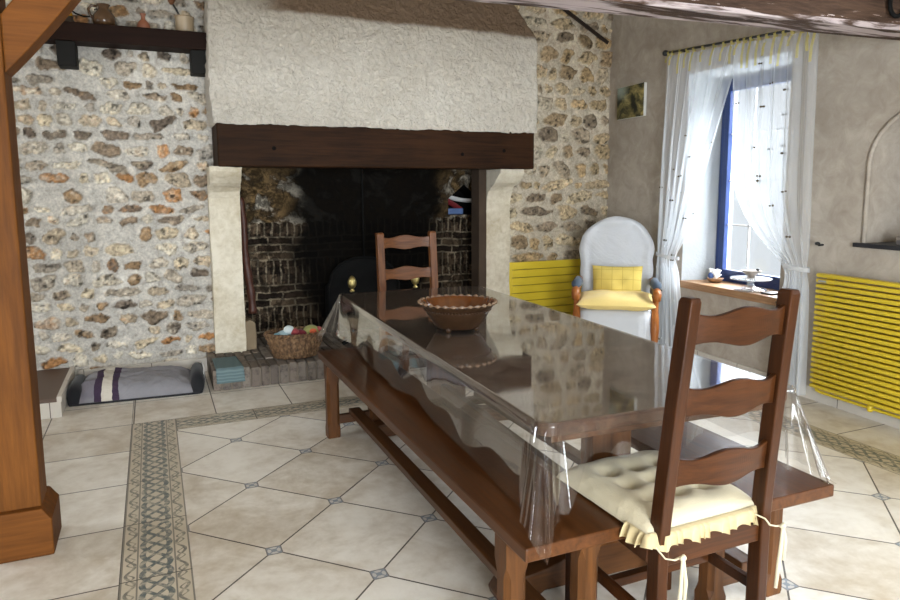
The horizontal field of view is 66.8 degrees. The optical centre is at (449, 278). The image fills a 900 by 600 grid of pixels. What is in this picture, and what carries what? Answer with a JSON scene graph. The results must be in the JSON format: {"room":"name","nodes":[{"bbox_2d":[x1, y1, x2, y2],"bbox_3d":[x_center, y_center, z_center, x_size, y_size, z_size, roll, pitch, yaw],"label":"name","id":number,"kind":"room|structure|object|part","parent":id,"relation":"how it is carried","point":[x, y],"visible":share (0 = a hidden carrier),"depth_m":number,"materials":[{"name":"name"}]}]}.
{"room":"traditional dwelling","nodes":[
{"label":"traditional dwelling","id":0,"kind":"room"},
{"bbox_2d":[5,0,244,375],"bbox_3d":[-2.595,-0.834,4.793,2.120,3.200,0.078,-3,8,-23],"label":"wall","id":1,"kind":"structure","parent":0,"point":[115,151],"depth_m":4.91,"materials":[{"name":"stone"}]},
{"bbox_2d":[37,368,69,403],"bbox_3d":[-3.310,0.742,4.245,1.600,0.025,0.810,-3,8,-23],"label":"step","id":2,"kind":"structure","parent":1,"relation":"attached to","point":[50,381],"depth_m":4.51,"materials":[{"name":"brown wood"}]},
{"bbox_2d":[40,373,74,419],"bbox_3d":[-3.300,0.803,4.257,1.622,0.100,0.810,-3,8,-23],"label":"trim","id":3,"kind":"structure","parent":1,"relation":"attached to","point":[55,409],"depth_m":4.19,"materials":[{"name":"tile"}]},
{"bbox_2d":[56,366,74,401],"bbox_3d":[-2.563,0.691,4.564,0.028,0.035,0.815,-3,8,-23],"label":"trim","id":4,"kind":"structure","parent":1,"relation":"attached to","point":[63,389],"depth_m":4.47,"materials":[{"name":"tile"}]},
{"bbox_2d":[72,8,96,16],"bbox_3d":[-2.513,-1.830,4.669,0.194,0.077,0.017,-3,8,-23],"label":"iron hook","id":5,"kind":"object","parent":1,"relation":"attached to","point":[95,8],"visible":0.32,"depth_m":4.66,"materials":[{"name":"black metal"}]},
{"bbox_2d":[45,21,205,76],"bbox_3d":[-2.600,-1.568,4.585,1.830,0.280,0.200,-3,8,-23],"label":"wall shelf","id":6,"kind":"object","parent":1,"relation":"attached to","point":[69,35],"visible":0.71,"depth_m":4.66,"materials":[{"name":"brown wood"}]},
{"bbox_2d":[65,12,74,21],"bbox_3d":[-2.543,-1.763,4.552,0.076,0.115,0.076,-3,8,-23],"label":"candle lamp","id":7,"kind":"object","parent":6,"relation":"on","point":[70,17],"visible":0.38,"depth_m":4.54,"materials":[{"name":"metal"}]},
{"bbox_2d":[87,3,115,24],"bbox_3d":[-2.368,-1.797,4.668,0.147,0.151,0.147,3,8,21],"label":"pitcher","id":8,"kind":"object","parent":6,"relation":"on","point":[102,15],"visible":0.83,"depth_m":4.62,"materials":[{"name":"ceramic"}]},
{"bbox_3d":[-2.430,-1.817,4.638,0.064,0.097,0.019,-4,8,-23],"label":"handle","id":9,"kind":"part","parent":8,"relation":"part of","materials":[{"name":"ceramic"}]},
{"bbox_2d":[137,13,149,27],"bbox_3d":[-2.142,-1.793,4.768,0.088,0.114,0.088,-3,8,-23],"label":"bottle","id":10,"kind":"object","parent":6,"relation":"on","point":[142,23],"visible":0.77,"depth_m":4.74,"materials":[{"name":"brown ceramic"}]},
{"bbox_2d":[174,15,193,31],"bbox_3d":[-1.894,-1.810,4.874,0.132,0.118,0.132,-3,8,-23],"label":"pot","id":11,"kind":"object","parent":6,"relation":"on","point":[182,22],"visible":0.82,"depth_m":4.82,"materials":[{"name":"beige ceramic"}]},
{"bbox_2d":[168,0,179,14],"bbox_3d":[-1.932,-1.901,4.846,0.134,0.253,0.056,-3,8,-23],"label":"brush","id":12,"kind":"object","parent":11,"relation":"in","point":[171,2],"visible":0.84,"depth_m":4.83,"materials":[{"name":"brown wood"}]},
{"bbox_2d":[78,357,206,375],"bbox_3d":[-2.285,0.682,5.124,0.880,0.105,0.055,-3,8,-23],"label":"baseboard","id":13,"kind":"structure","parent":1,"relation":"attached to","point":[187,363],"depth_m":5.14,"materials":[{"name":"tile"}]},
{"bbox_2d":[0,367,899,599],"bbox_3d":[-0.125,1.134,2.097,7.700,0.030,8.250,-3,8,-23],"label":"floor","id":14,"kind":"structure","parent":0,"point":[241,493],"depth_m":2.97,"materials":[{"name":"tile"}]},
{"bbox_2d":[0,0,80,563],"bbox_3d":[-1.538,-0.057,2.599,0.510,2.216,0.235,-3,8,-23],"label":"timber post","id":15,"kind":"object","parent":14,"relation":"on","point":[30,513],"visible":1,"depth_m":2.53,"materials":[{"name":"brown wood"}]},
{"bbox_2d":[460,0,899,39],"bbox_3d":[-0.789,-1.311,2.529,7.136,0.343,0.266,-3,8,-19],"label":"ceiling beam","id":16,"kind":"structure","parent":15,"relation":"on","point":[878,19],"depth_m":3.30,"materials":[{"name":"wood"}]},
{"bbox_2d":[66,362,204,406],"bbox_3d":[-2.161,0.704,4.748,0.860,0.157,0.442,-3,8,-20],"label":"pet bed","id":17,"kind":"object","parent":14,"relation":"on","point":[116,384],"visible":1,"depth_m":4.62,"materials":[{"name":"grey fabric"}]},
{"bbox_3d":[-2.517,0.735,4.620,0.100,0.133,0.430,-3,8,-20],"label":"panel","id":18,"kind":"part","parent":17,"relation":"part of","materials":[{"name":"black fabric"}]},
{"bbox_3d":[-1.805,0.690,4.881,0.100,0.148,0.430,-3,8,-20],"label":"panel","id":19,"kind":"part","parent":17,"relation":"part of","materials":[{"name":"black fabric"}]},
{"bbox_2d":[182,0,538,390],"bbox_3d":[-0.698,-0.953,5.600,2.850,3.208,1.234,-3,8,-23],"label":"fireplace","id":20,"kind":"object","parent":14,"relation":"on","point":[435,101],"visible":0.72,"depth_m":5.37,"materials":[{"name":"beige paint"}]},
{"bbox_2d":[212,356,244,383],"bbox_3d":[-1.592,0.649,4.902,0.192,0.106,0.344,-3,8,-23],"label":"mat","id":21,"kind":"object","parent":20,"relation":"on","point":[228,369],"visible":1,"depth_m":4.77,"materials":[{"name":"teal fabric"}]},
{"bbox_2d":[240,197,256,313],"bbox_3d":[-1.574,-0.179,5.298,0.117,0.904,0.071,-1,7,-3],"label":"wooden pole","id":22,"kind":"object","parent":20,"relation":"in","point":[248,276],"visible":0.94,"depth_m":5.28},
{"bbox_2d":[263,326,325,359],"bbox_3d":[-1.160,0.480,5.116,0.457,0.195,0.335,-2,8,-16],"label":"wicker basket","id":23,"kind":"object","parent":20,"relation":"on","point":[306,345],"visible":0.92,"depth_m":5.00,"materials":[{"name":"brown wicker"}]},
{"bbox_2d":[274,325,293,334],"bbox_3d":[-1.233,0.406,5.040,0.161,0.124,0.101,-5,9,-32],"label":"plush toy","id":24,"kind":"object","parent":23,"relation":"in","point":[287,330],"visible":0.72,"depth_m":5.01,"materials":[{"name":"white fabric"}]},
{"bbox_2d":[291,328,306,334],"bbox_3d":[-1.125,0.412,5.076,0.130,0.103,0.095,-3,8,-23],"label":"plush toy","id":25,"kind":"object","parent":23,"relation":"in","point":[295,331],"visible":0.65,"depth_m":5.04,"materials":[{"name":"red fabric"}]},
{"bbox_2d":[303,325,321,333],"bbox_3d":[-1.039,0.399,5.144,0.139,0.110,0.107,0,7,4],"label":"yarn ball","id":26,"kind":"object","parent":23,"relation":"in","point":[309,328],"visible":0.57,"depth_m":5.11,"materials":[{"name":"green fabric"}]},
{"bbox_2d":[339,276,355,344],"bbox_3d":[-0.863,0.231,5.690,0.191,0.564,0.455,-3,8,-23],"label":"andiron","id":27,"kind":"object","parent":20,"relation":"on","point":[351,281],"visible":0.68,"depth_m":5.48,"materials":[{"name":"metal"}]},
{"bbox_2d":[325,256,399,332],"bbox_3d":[-0.763,0.122,6.042,0.680,0.663,0.048,-3,8,-23],"label":"fireback","id":28,"kind":"object","parent":20,"relation":"on","point":[363,268],"visible":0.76,"depth_m":5.97,"materials":[{"name":"metal"}]},
{"bbox_2d":[411,278,418,288],"bbox_3d":[-0.366,0.200,5.904,0.191,0.564,0.455,-3,8,-23],"label":"andiron","id":29,"kind":"object","parent":20,"relation":"on","point":[415,281],"visible":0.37,"depth_m":5.68,"materials":[{"name":"metal"}]},
{"bbox_2d":[448,196,470,214],"bbox_3d":[0.088,-0.713,6.472,0.296,0.196,0.090,-3,8,-23],"label":"bundle","id":30,"kind":"object","parent":20,"relation":"in","point":[456,209],"visible":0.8,"depth_m":6.42,"materials":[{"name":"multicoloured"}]},
{"bbox_2d":[375,231,437,372],"bbox_3d":[-0.225,0.219,4.828,0.462,1.080,0.495,-4,8,-25],"label":"chair","id":31,"kind":"object","parent":14,"relation":"on","point":[402,241],"visible":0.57,"depth_m":4.94,"materials":[{"name":"brown wood"}]},
{"bbox_3d":[-0.490,0.209,4.912,0.054,1.080,0.096,-4,8,-25],"label":"post","id":32,"kind":"part","parent":31,"relation":"part of","materials":[{"name":"brown wood"}]},
{"bbox_3d":[-0.297,0.573,4.589,0.038,0.440,0.038,-4,8,-25],"label":"leg","id":33,"kind":"part","parent":31,"relation":"part of","materials":[{"name":"brown wood"}]},
{"bbox_3d":[-0.121,0.185,5.084,0.054,1.080,0.096,-4,8,-25],"label":"post","id":34,"kind":"part","parent":31,"relation":"part of","materials":[{"name":"brown wood"}]},
{"bbox_2d":[318,347,625,599],"bbox_3d":[-0.138,0.776,2.950,0.320,0.460,2.415,-3,8,-23],"label":"bench","id":35,"kind":"object","parent":14,"relation":"on","point":[485,471],"visible":0.96,"depth_m":2.31,"materials":[{"name":"brown wood"}]},
{"bbox_3d":[-0.663,0.682,3.843,0.070,0.420,0.070,-4,8,-23],"label":"leg","id":36,"kind":"part","parent":35,"relation":"part of","materials":[{"name":"brown wood"}]},
{"bbox_3d":[-0.549,0.787,3.906,0.220,0.050,0.034,-4,8,-23],"label":"cross rail","id":37,"kind":"part","parent":35,"relation":"part of","materials":[{"name":"brown wood"}]},
{"bbox_3d":[-0.437,0.669,3.940,0.070,0.420,0.070,-4,8,-23],"label":"leg","id":38,"kind":"part","parent":35,"relation":"part of","materials":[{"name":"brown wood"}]},
{"bbox_3d":[0.173,0.927,1.937,0.070,0.420,0.070,-4,8,-23],"label":"leg","id":39,"kind":"part","parent":35,"relation":"part of","materials":[{"name":"brown wood"}]},
{"bbox_3d":[0.399,0.913,2.034,0.070,0.420,0.070,-4,8,-23],"label":"leg","id":40,"kind":"part","parent":35,"relation":"part of","materials":[{"name":"brown wood"}]},
{"bbox_2d":[509,259,581,314],"bbox_3d":[0.967,0.184,6.409,0.955,0.728,0.055,-3,8,-23],"label":"panel radiator","id":41,"kind":"object","parent":14,"relation":"on","point":[548,283],"visible":0.34,"depth_m":6.33,"materials":[{"name":"yellow metal"}]},
{"bbox_3d":[0.542,0.169,6.218,0.027,0.643,0.040,-4,8,-23],"label":"panel","id":42,"kind":"part","parent":41,"relation":"part of","materials":[{"name":"yellow metal"}]},
{"bbox_2d":[353,303,787,598],"bbox_3d":[0.219,0.589,3.284,0.920,0.740,2.580,-3,8,-21],"label":"dining table","id":43,"kind":"object","parent":14,"relation":"on","point":[608,435],"visible":0.24,"depth_m":2.38,"materials":[{"name":"brown wood"}]},
{"bbox_3d":[-0.050,0.509,3.969,0.160,0.545,0.080,-3,8,-21],"label":"leg","id":44,"kind":"part","parent":43,"relation":"part of","materials":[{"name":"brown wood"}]},
{"bbox_2d":[317,285,832,549],"bbox_3d":[0.212,0.400,3.242,1.178,0.358,2.912,-3,8,-21],"label":"tablecloth","id":45,"kind":"object","parent":43,"relation":"on","point":[552,365],"visible":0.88,"depth_m":2.66,"materials":[{"name":"clear plastic"}]},
{"bbox_2d":[417,294,497,332],"bbox_3d":[0.035,0.162,3.137,0.369,0.139,0.367,3,8,24],"label":"stoneware bowl","id":46,"kind":"object","parent":45,"relation":"on","point":[454,312],"visible":1,"depth_m":3.05,"materials":[{"name":"brown ceramic"}]},
{"bbox_3d":[0.553,0.706,2.435,0.160,0.545,0.080,-3,8,-21],"label":"leg","id":47,"kind":"part","parent":43,"relation":"part of","materials":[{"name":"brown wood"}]},
{"bbox_2d":[571,218,661,342],"bbox_3d":[1.374,0.078,5.661,0.699,1.144,0.725,1,8,13],"label":"armchair","id":48,"kind":"object","parent":14,"relation":"on","point":[614,242],"visible":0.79,"depth_m":5.80,"materials":[{"name":"white fabric"}]},
{"bbox_3d":[1.017,0.387,5.504,0.067,0.567,0.124,1,8,13],"label":"leg","id":49,"kind":"part","parent":48,"relation":"part of","materials":[{"name":"brown wood"}]},
{"bbox_3d":[1.056,0.071,5.657,0.066,0.139,0.506,2,8,15],"label":"arm","id":50,"kind":"part","parent":48,"relation":"part of"},
{"bbox_3d":[1.358,0.382,5.624,0.619,0.335,0.569,1,8,13],"label":"seat","id":51,"kind":"part","parent":48,"relation":"part of","materials":[{"name":"white fabric"}]},
{"bbox_2d":[576,290,655,310],"bbox_3d":[1.345,0.170,5.548,0.610,0.137,0.479,1,8,13],"label":"seat cushion","id":52,"kind":"object","parent":48,"relation":"on","point":[592,299],"visible":0.98,"depth_m":5.38,"materials":[{"name":"yellow fabric"}]},
{"bbox_2d":[592,265,642,290],"bbox_3d":[1.393,0.052,5.697,0.417,0.320,0.165,1,7,7],"label":"throw cushion","id":53,"kind":"object","parent":52,"relation":"on","point":[604,277],"visible":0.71,"depth_m":5.65,"materials":[{"name":"yellow fabric"}]},
{"bbox_3d":[1.427,-0.053,5.884,0.629,0.943,0.238,1,8,13],"label":"backrest","id":54,"kind":"part","parent":48,"relation":"part of","materials":[{"name":"white fabric"}]},
{"bbox_3d":[1.607,0.402,5.364,0.067,0.567,0.124,1,8,13],"label":"leg","id":55,"kind":"part","parent":48,"relation":"part of","materials":[{"name":"brown wood"}]},
{"bbox_3d":[1.650,0.086,5.516,0.066,0.139,0.506,1,8,11],"label":"arm","id":56,"kind":"part","parent":48,"relation":"part of"},
{"bbox_2d":[456,379,833,599],"bbox_3d":[0.579,0.736,3.229,0.325,0.460,2.460,-3,8,-23],"label":"bench","id":57,"kind":"object","parent":14,"relation":"on","point":[794,487],"visible":0.32,"depth_m":2.30,"materials":[{"name":"brown wood"}]},
{"bbox_3d":[0.054,0.639,4.148,0.070,0.420,0.070,-3,8,-23],"label":"leg","id":58,"kind":"part","parent":57,"relation":"part of","materials":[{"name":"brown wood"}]},
{"bbox_3d":[0.171,0.744,4.211,0.225,0.050,0.034,-3,8,-23],"label":"cross rail","id":59,"kind":"part","parent":57,"relation":"part of","materials":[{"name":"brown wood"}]},
{"bbox_3d":[0.862,0.883,2.244,0.070,0.420,0.070,-3,8,-23],"label":"leg","id":60,"kind":"part","parent":57,"relation":"part of","materials":[{"name":"brown wood"}]},
{"bbox_3d":[0.978,0.988,2.307,0.225,0.050,0.034,-3,8,-23],"label":"cross rail","id":61,"kind":"part","parent":57,"relation":"part of","materials":[{"name":"brown wood"}]},
{"bbox_3d":[1.093,0.869,2.341,0.070,0.420,0.070,-3,8,-23],"label":"leg","id":62,"kind":"part","parent":57,"relation":"part of","materials":[{"name":"brown wood"}]},
{"bbox_2d":[565,288,799,599],"bbox_3d":[0.661,0.562,2.023,0.416,1.115,0.508,-3,8,-23],"label":"chair","id":63,"kind":"object","parent":14,"relation":"on","point":[745,325],"visible":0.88,"depth_m":1.81,"materials":[{"name":"brown wood"}]},
{"bbox_3d":[0.398,0.881,2.203,0.038,0.440,0.038,-4,8,-23],"label":"leg","id":64,"kind":"part","parent":63,"relation":"part of","materials":[{"name":"brown wood"}]},
{"bbox_3d":[0.470,0.715,2.005,0.022,0.060,0.360,-3,8,-22],"label":"seat rail","id":65,"kind":"part","parent":63,"relation":"part of","materials":[{"name":"brown wood"}]},
{"bbox_3d":[0.743,0.860,2.351,0.038,0.440,0.038,-4,8,-23],"label":"leg","id":66,"kind":"part","parent":63,"relation":"part of","materials":[{"name":"brown wood"}]},
{"bbox_2d":[556,450,786,599],"bbox_3d":[0.640,0.774,2.068,0.483,0.356,0.494,-4,8,-24],"label":"cushion","id":67,"kind":"object","parent":63,"relation":"on","point":[622,486],"visible":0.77,"depth_m":1.93,"materials":[{"name":"beige fabric"}]},
{"bbox_3d":[0.575,0.595,1.781,0.043,1.115,0.116,-6,9,-35],"label":"post","id":68,"kind":"part","parent":63,"relation":"part of","materials":[{"name":"brown wood"}]},
{"bbox_3d":[0.725,0.722,1.898,0.360,0.075,0.024,-4,8,-23],"label":"rail","id":69,"kind":"part","parent":63,"relation":"part of","materials":[{"name":"brown wood"}]},
{"bbox_3d":[0.899,0.575,1.920,0.043,1.115,0.116,-2,8,-11],"label":"post","id":70,"kind":"part","parent":63,"relation":"part of","materials":[{"name":"brown wood"}]},
{"bbox_2d":[509,5,612,261],"bbox_3d":[0.951,-1.050,6.314,1.351,3.200,0.086,-3,8,-23],"label":"wall","id":71,"kind":"structure","parent":0,"point":[555,202],"depth_m":6.33,"materials":[{"name":"stone"}]},
{"bbox_2d":[561,9,608,43],"bbox_3d":[1.204,-2.327,6.211,0.587,0.327,0.020,-3,8,-23],"label":"bar","id":72,"kind":"object","parent":71,"relation":"attached to","point":[568,12],"visible":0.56,"depth_m":6.22,"materials":[{"name":"black metal"}]},
{"bbox_2d":[606,14,899,384],"bbox_3d":[2.872,-0.626,2.993,0.001,3.200,7.911,-3,8,-20],"label":"wall","id":73,"kind":"structure","parent":0,"point":[853,87],"depth_m":4.56,"materials":[{"name":"beige paint"}]},
{"bbox_2d":[617,82,646,119],"bbox_3d":[1.633,-1.595,6.146,0.030,0.284,0.404,-3,8,-20],"label":"painting","id":74,"kind":"object","parent":73,"relation":"attached to","point":[631,100],"visible":1,"depth_m":6.11,"materials":[{"name":"fabric"}]},
{"bbox_2d":[662,30,789,55],"bbox_3d":[2.058,-1.693,4.856,0.124,0.154,1.589,-3,8,-20],"label":"curtain rod","id":75,"kind":"object","parent":73,"relation":"attached to","point":[664,53],"visible":0.49,"depth_m":4.95,"materials":[{"name":"black metal"}]},
{"bbox_2d":[656,38,741,345],"bbox_3d":[1.898,-0.586,5.339,0.090,2.444,0.902,-3,8,-21],"label":"sheer curtain","id":76,"kind":"object","parent":75,"relation":"hanging from","point":[685,219],"visible":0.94,"depth_m":5.45,"materials":[{"name":"white fabric"}]},
{"bbox_2d":[732,30,815,394],"bbox_3d":[2.166,-0.470,4.652,0.091,2.387,0.757,-3,8,-19],"label":"sheer curtain","id":77,"kind":"object","parent":75,"relation":"hanging from","point":[775,35],"visible":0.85,"depth_m":4.53,"materials":[{"name":"white fabric"}]},
{"bbox_2d":[679,280,778,305],"bbox_3d":[2.209,0.091,5.220,0.305,0.058,1.022,-3,8,-20],"label":"window sill","id":78,"kind":"structure","parent":73,"relation":"attached to","point":[724,288],"depth_m":5.20,"materials":[{"name":"brown wood"}]},
{"bbox_2d":[706,277,723,282],"bbox_3d":[2.130,0.009,5.487,0.132,0.036,0.132,-3,8,-23],"label":"shell bowl","id":79,"kind":"object","parent":78,"relation":"on","point":[719,279],"visible":0.92,"depth_m":5.45,"materials":[{"name":"orange ceramic"}]},
{"bbox_2d":[708,268,721,278],"bbox_3d":[2.130,-0.041,5.491,0.100,0.099,0.084,-3,8,-23],"label":"blossom","id":80,"kind":"object","parent":79,"relation":"in","point":[714,274],"visible":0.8,"depth_m":5.47,"materials":[{"name":"white plant"}]},
{"bbox_2d":[730,275,772,291],"bbox_3d":[2.223,0.037,5.048,0.296,0.094,0.292,-3,8,-23],"label":"cake stand","id":81,"kind":"object","parent":78,"relation":"on","point":[738,277],"visible":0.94,"depth_m":5.01,"materials":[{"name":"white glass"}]},
{"bbox_2d":[741,268,761,277],"bbox_3d":[2.222,-0.047,5.037,0.142,0.075,0.142,-3,8,-23],"label":"footed bowl","id":82,"kind":"object","parent":81,"relation":"on","point":[751,273],"visible":1,"depth_m":5.01,"materials":[{"name":"white ceramic"}]},
{"bbox_3d":[2.223,0.000,5.043,0.296,0.019,0.292,-4,8,-23],"label":"plate","id":83,"kind":"part","parent":81,"relation":"part of","materials":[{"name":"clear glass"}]},
{"bbox_2d":[761,291,777,294],"bbox_3d":[2.294,0.102,4.867,0.120,0.012,0.090,-3,8,-23],"label":"case","id":84,"kind":"object","parent":78,"relation":"on","point":[768,292],"visible":0.79,"depth_m":4.86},
{"bbox_2d":[681,50,792,279],"bbox_3d":[2.287,-0.760,5.154,0.419,1.653,1.011,-3,8,-20],"label":"window","id":85,"kind":"structure","parent":73,"relation":"attached to","point":[699,244],"depth_m":5.56,"materials":[{"name":"white paint"}]},
{"bbox_2d":[715,66,791,289],"bbox_3d":[2.375,-0.741,5.172,0.085,1.610,0.889,-3,8,-20],"label":"window","id":86,"kind":"structure","parent":73,"relation":"in","point":[780,76],"depth_m":5.43,"materials":[{"name":"blue paint"}]},
{"bbox_2d":[658,339,899,428],"bbox_3d":[2.895,0.924,3.147,0.025,0.085,7.812,-3,8,-20],"label":"baseboard","id":87,"kind":"structure","parent":73,"relation":"attached to","point":[811,394],"depth_m":4.39,"materials":[{"name":"tile"}]},
{"bbox_2d":[809,273,899,418],"bbox_3d":[2.595,0.436,3.692,0.075,0.785,1.450,-3,8,-20],"label":"radiator","id":88,"kind":"object","parent":73,"relation":"attached to","point":[856,366],"visible":1,"depth_m":4.06,"materials":[{"name":"yellow metal"}]},
{"bbox_2d":[852,242,899,250],"bbox_3d":[2.724,-0.166,3.804,0.300,0.026,0.861,-3,8,-20],"label":"shelf","id":89,"kind":"object","parent":73,"relation":"attached to","point":[877,245],"visible":0.76,"depth_m":4.01,"materials":[{"name":"black metal"}]},
{"bbox_2d":[896,237,899,244],"bbox_3d":[2.672,-0.213,3.893,0.124,0.046,0.184,-3,8,-23],"label":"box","id":90,"kind":"object","parent":89,"relation":"on","point":[897,238],"visible":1,"depth_m":3.94,"materials":[{"name":"grey"}]},
{"bbox_2d":[861,113,899,242],"bbox_3d":[2.611,-0.568,3.700,0.028,0.804,0.769,-3,8,-20],"label":"trim","id":91,"kind":"structure","parent":73,"relation":"attached to","point":[893,120],"depth_m":4.04,"materials":[{"name":"beige paint"}]},
{"bbox_2d":[867,119,899,242],"bbox_3d":[2.791,-0.572,3.779,0.428,0.790,0.740,-3,8,-23],"label":"niche","id":92,"kind":"object","parent":73,"relation":"attached to","point":[884,205],"depth_m":4.11,"materials":[{"name":"beige paint"}]}
]}

